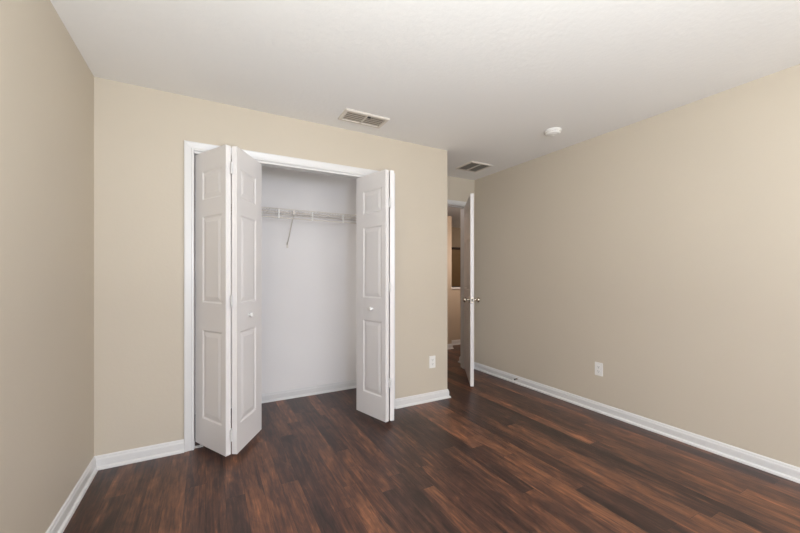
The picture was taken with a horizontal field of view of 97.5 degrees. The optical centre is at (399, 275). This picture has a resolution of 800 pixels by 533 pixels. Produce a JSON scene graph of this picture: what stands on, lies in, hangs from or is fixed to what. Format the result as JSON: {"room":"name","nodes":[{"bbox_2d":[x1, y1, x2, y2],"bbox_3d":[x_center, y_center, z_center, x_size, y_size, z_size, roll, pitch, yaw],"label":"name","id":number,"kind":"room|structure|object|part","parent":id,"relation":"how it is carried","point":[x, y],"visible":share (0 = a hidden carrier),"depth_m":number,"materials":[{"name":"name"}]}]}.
{"room":"empty bedroom","nodes":[
{"label":"empty bedroom","id":0,"kind":"room"},
{"bbox_2d":[0,0,93,532],"bbox_3d":[-0.895,-0.015,0.215,0.115,2.440,5.865,0,0,-29],"label":"wall","id":1,"kind":"structure","parent":0,"point":[47,85],"depth_m":1.52,"materials":[{"name":"beige paint"}]},
{"bbox_2d":[45,439,183,532],"bbox_3d":[-0.488,1.163,0.089,0.479,0.083,5.023,0,0,-29],"label":"baseboard","id":2,"kind":"structure","parent":1,"relation":"attached to","point":[110,460],"depth_m":2.19,"materials":[{"name":"white paint"}]},
{"bbox_2d":[94,77,446,455],"bbox_3d":[-0.744,-0.015,2.876,2.698,2.440,0.115,0,0,-29],"label":"wall","id":3,"kind":"structure","parent":0,"point":[140,133],"depth_m":2.36,"materials":[{"name":"beige paint"}]},
{"bbox_2d":[194,144,261,456],"bbox_3d":[-1.170,0.179,2.422,0.441,2.052,0.360,0,0,-29],"label":"bifold door","id":4,"kind":"structure","parent":3,"relation":"in","point":[214,168],"depth_m":2.37,"materials":[{"name":"white paint"}]},
{"bbox_2d":[184,140,394,451],"bbox_3d":[-0.794,0.162,2.849,1.544,2.086,0.122,0,0,-29],"label":"door frame","id":5,"kind":"structure","parent":3,"relation":"attached to","point":[264,163],"depth_m":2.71,"materials":[{"name":"white paint"}]},
{"bbox_2d":[356,169,393,421],"bbox_3d":[-0.161,0.179,2.959,0.293,2.052,0.393,0,0,-29],"label":"bifold door","id":6,"kind":"structure","parent":3,"relation":"in","point":[374,191],"depth_m":2.88,"materials":[{"name":"white paint"}]},
{"bbox_2d":[429,356,434,367],"bbox_3d":[0.312,0.833,3.381,0.071,0.117,0.008,0,0,-29],"label":"power outlet","id":7,"kind":"object","parent":3,"relation":"attached to","point":[431,358],"visible":1,"depth_m":3.38,"materials":[{"name":"white plastic"}]},
{"bbox_2d":[231,161,473,397],"bbox_3d":[-0.592,-0.015,3.774,3.715,2.440,0.115,0,0,-29],"label":"wall","id":8,"kind":"structure","parent":0,"point":[309,285],"depth_m":3.54,"materials":[{"name":"white paint"}]},
{"bbox_2d":[231,380,355,407],"bbox_3d":[-0.929,1.163,3.194,2.466,0.083,0.602,0,0,-29],"label":"baseboard","id":9,"kind":"structure","parent":8,"relation":"attached to","point":[338,386],"depth_m":3.52,"materials":[{"name":"white paint"}]},
{"bbox_2d":[231,204,355,247],"bbox_3d":[-1.000,-0.438,3.323,2.458,0.336,0.309,0,0,-29],"label":"wire shelf","id":10,"kind":"object","parent":8,"relation":"attached to","point":[278,210],"visible":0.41,"depth_m":3.31,"materials":[{"name":"white metal"}]},
{"bbox_3d":[-0.929,-0.514,3.194,2.458,0.011,0.011,0,0,-29],"label":"hanging rail","id":11,"kind":"part","parent":10,"relation":"part of","materials":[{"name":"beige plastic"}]},
{"bbox_2d":[447,205,464,368],"bbox_3d":[0.468,0.154,4.352,0.853,2.101,0.117,0,0,-29],"label":"door frame","id":12,"kind":"structure","parent":8,"relation":"attached to","point":[453,206],"depth_m":4.55,"materials":[{"name":"white paint"}]},
{"bbox_2d":[447,199,465,207],"bbox_3d":[0.468,0.133,4.352,0.939,2.144,0.151,0,0,-29],"label":"trim","id":13,"kind":"structure","parent":8,"relation":"attached to","point":[449,202],"depth_m":4.40,"materials":[{"name":"white paint"}]},
{"bbox_2d":[463,193,479,385],"bbox_3d":[0.770,0.152,4.088,0.176,2.026,0.828,0,0,1],"label":"door","id":14,"kind":"structure","parent":8,"relation":"in","point":[468,299],"depth_m":3.78,"materials":[{"name":"white paint"}]},
{"bbox_2d":[50,0,799,227],"bbox_3d":[1.253,-1.285,3.759,8.200,0.100,10.600,0,0,-29],"label":"ceiling","id":15,"kind":"structure","parent":0,"point":[483,81],"depth_m":1.97,"materials":[{"name":"paint"}]},
{"bbox_2d":[337,108,389,127],"bbox_3d":[-0.284,-1.225,2.761,0.365,0.020,0.196,0,0,-29],"label":"ceiling vent","id":16,"kind":"object","parent":15,"relation":"in","point":[349,115],"visible":1,"depth_m":2.75,"materials":[{"name":"white metal"}]},
{"bbox_2d":[455,161,492,171],"bbox_3d":[0.836,-1.228,3.981,0.300,0.013,0.295,0,0,-29],"label":"ceiling vent","id":17,"kind":"object","parent":15,"relation":"in","point":[472,166],"visible":1,"depth_m":3.97,"materials":[{"name":"white metal"}]},
{"bbox_2d":[544,127,561,136],"bbox_3d":[1.304,-1.214,2.992,0.136,0.042,0.136,0,0,-29],"label":"smoke detector","id":18,"kind":"object","parent":15,"relation":"attached to","point":[551,132],"visible":1,"depth_m":2.96,"materials":[{"name":"white plastic"}]},
{"bbox_2d":[63,345,799,532],"bbox_3d":[1.253,1.255,3.759,8.200,0.100,10.600,0,0,-29],"label":"floor","id":19,"kind":"structure","parent":0,"point":[497,455],"depth_m":2.06,"materials":[{"name":"brown wood"}]},
{"bbox_2d":[447,216,451,343],"bbox_3d":[-0.194,0.115,5.276,2.312,2.180,0.115,0,0,-29],"label":"wall","id":20,"kind":"structure","parent":0,"point":[449,218],"depth_m":5.76,"materials":[{"name":"beige paint"}]},
{"bbox_2d":[447,344,453,349],"bbox_3d":[-0.132,1.163,5.295,2.238,0.083,0.141,0,0,-29],"label":"baseboard","id":21,"kind":"structure","parent":20,"relation":"attached to","point":[449,346],"depth_m":5.74,"materials":[{"name":"white paint"}]},
{"bbox_2d":[452,289,459,339],"bbox_3d":[2.241,0.723,6.869,3.488,0.965,0.115,0,0,-29],"label":"wall","id":22,"kind":"structure","parent":0,"point":[455,292],"depth_m":6.11,"materials":[{"name":"beige paint"}]},
{"bbox_2d":[452,339,459,344],"bbox_3d":[2.231,1.163,6.783,3.388,0.083,0.026,0,0,-29],"label":"baseboard","id":23,"kind":"structure","parent":22,"relation":"attached to","point":[454,342],"depth_m":6.10,"materials":[{"name":"white paint"}]},
{"bbox_2d":[452,227,459,246],"bbox_3d":[0.100,-0.015,8.381,5.800,2.440,0.120,0,0,-29],"label":"wall","id":24,"kind":"structure","parent":0,"point":[455,231],"depth_m":9.04,"materials":[{"name":"beige paint"}]},
{"bbox_2d":[452,247,459,286],"bbox_3d":[1.277,-0.195,8.937,1.360,1.060,0.030,0,0,-29],"label":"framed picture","id":25,"kind":"object","parent":24,"relation":"attached to","point":[455,250],"visible":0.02,"depth_m":9.02,"materials":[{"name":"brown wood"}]},
{"bbox_2d":[460,208,460,355],"bbox_3d":[1.169,-0.015,4.928,0.628,2.440,0.225,0,0,-29],"label":"wall","id":26,"kind":"structure","parent":0,"point":[460,208],"depth_m":4.88,"materials":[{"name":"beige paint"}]},
{"bbox_2d":[474,64,799,467],"bbox_3d":[2.418,-0.015,2.015,0.115,2.440,5.854,0,0,-29],"label":"wall","id":27,"kind":"structure","parent":0,"point":[662,251],"depth_m":2.63,"materials":[{"name":"beige paint"}]},
{"bbox_2d":[595,362,602,376],"bbox_3d":[1.755,0.827,3.101,0.008,0.117,0.071,0,0,-29],"label":"power outlet","id":28,"kind":"object","parent":27,"relation":"attached to","point":[598,366],"visible":1,"depth_m":3.10,"materials":[{"name":"white plastic"}]},
{"bbox_2d":[474,362,799,483],"bbox_3d":[2.311,1.163,2.023,0.066,0.083,5.739,0,0,-29],"label":"baseboard","id":29,"kind":"structure","parent":27,"relation":"attached to","point":[781,469],"depth_m":2.63,"materials":[{"name":"white paint"}]},
{"bbox_3d":[0.219,-0.015,3.808,0.114,2.440,0.601,0,0,-29],"label":"wall","id":30,"kind":"structure","parent":0,"visible":0},
{"bbox_2d":[395,389,450,408],"bbox_3d":[0.054,1.163,3.638,0.619,0.083,0.742,0,0,-29],"label":"baseboard","id":31,"kind":"structure","parent":30,"relation":"attached to","point":[402,402],"depth_m":3.31,"materials":[{"name":"white paint"}]}
]}

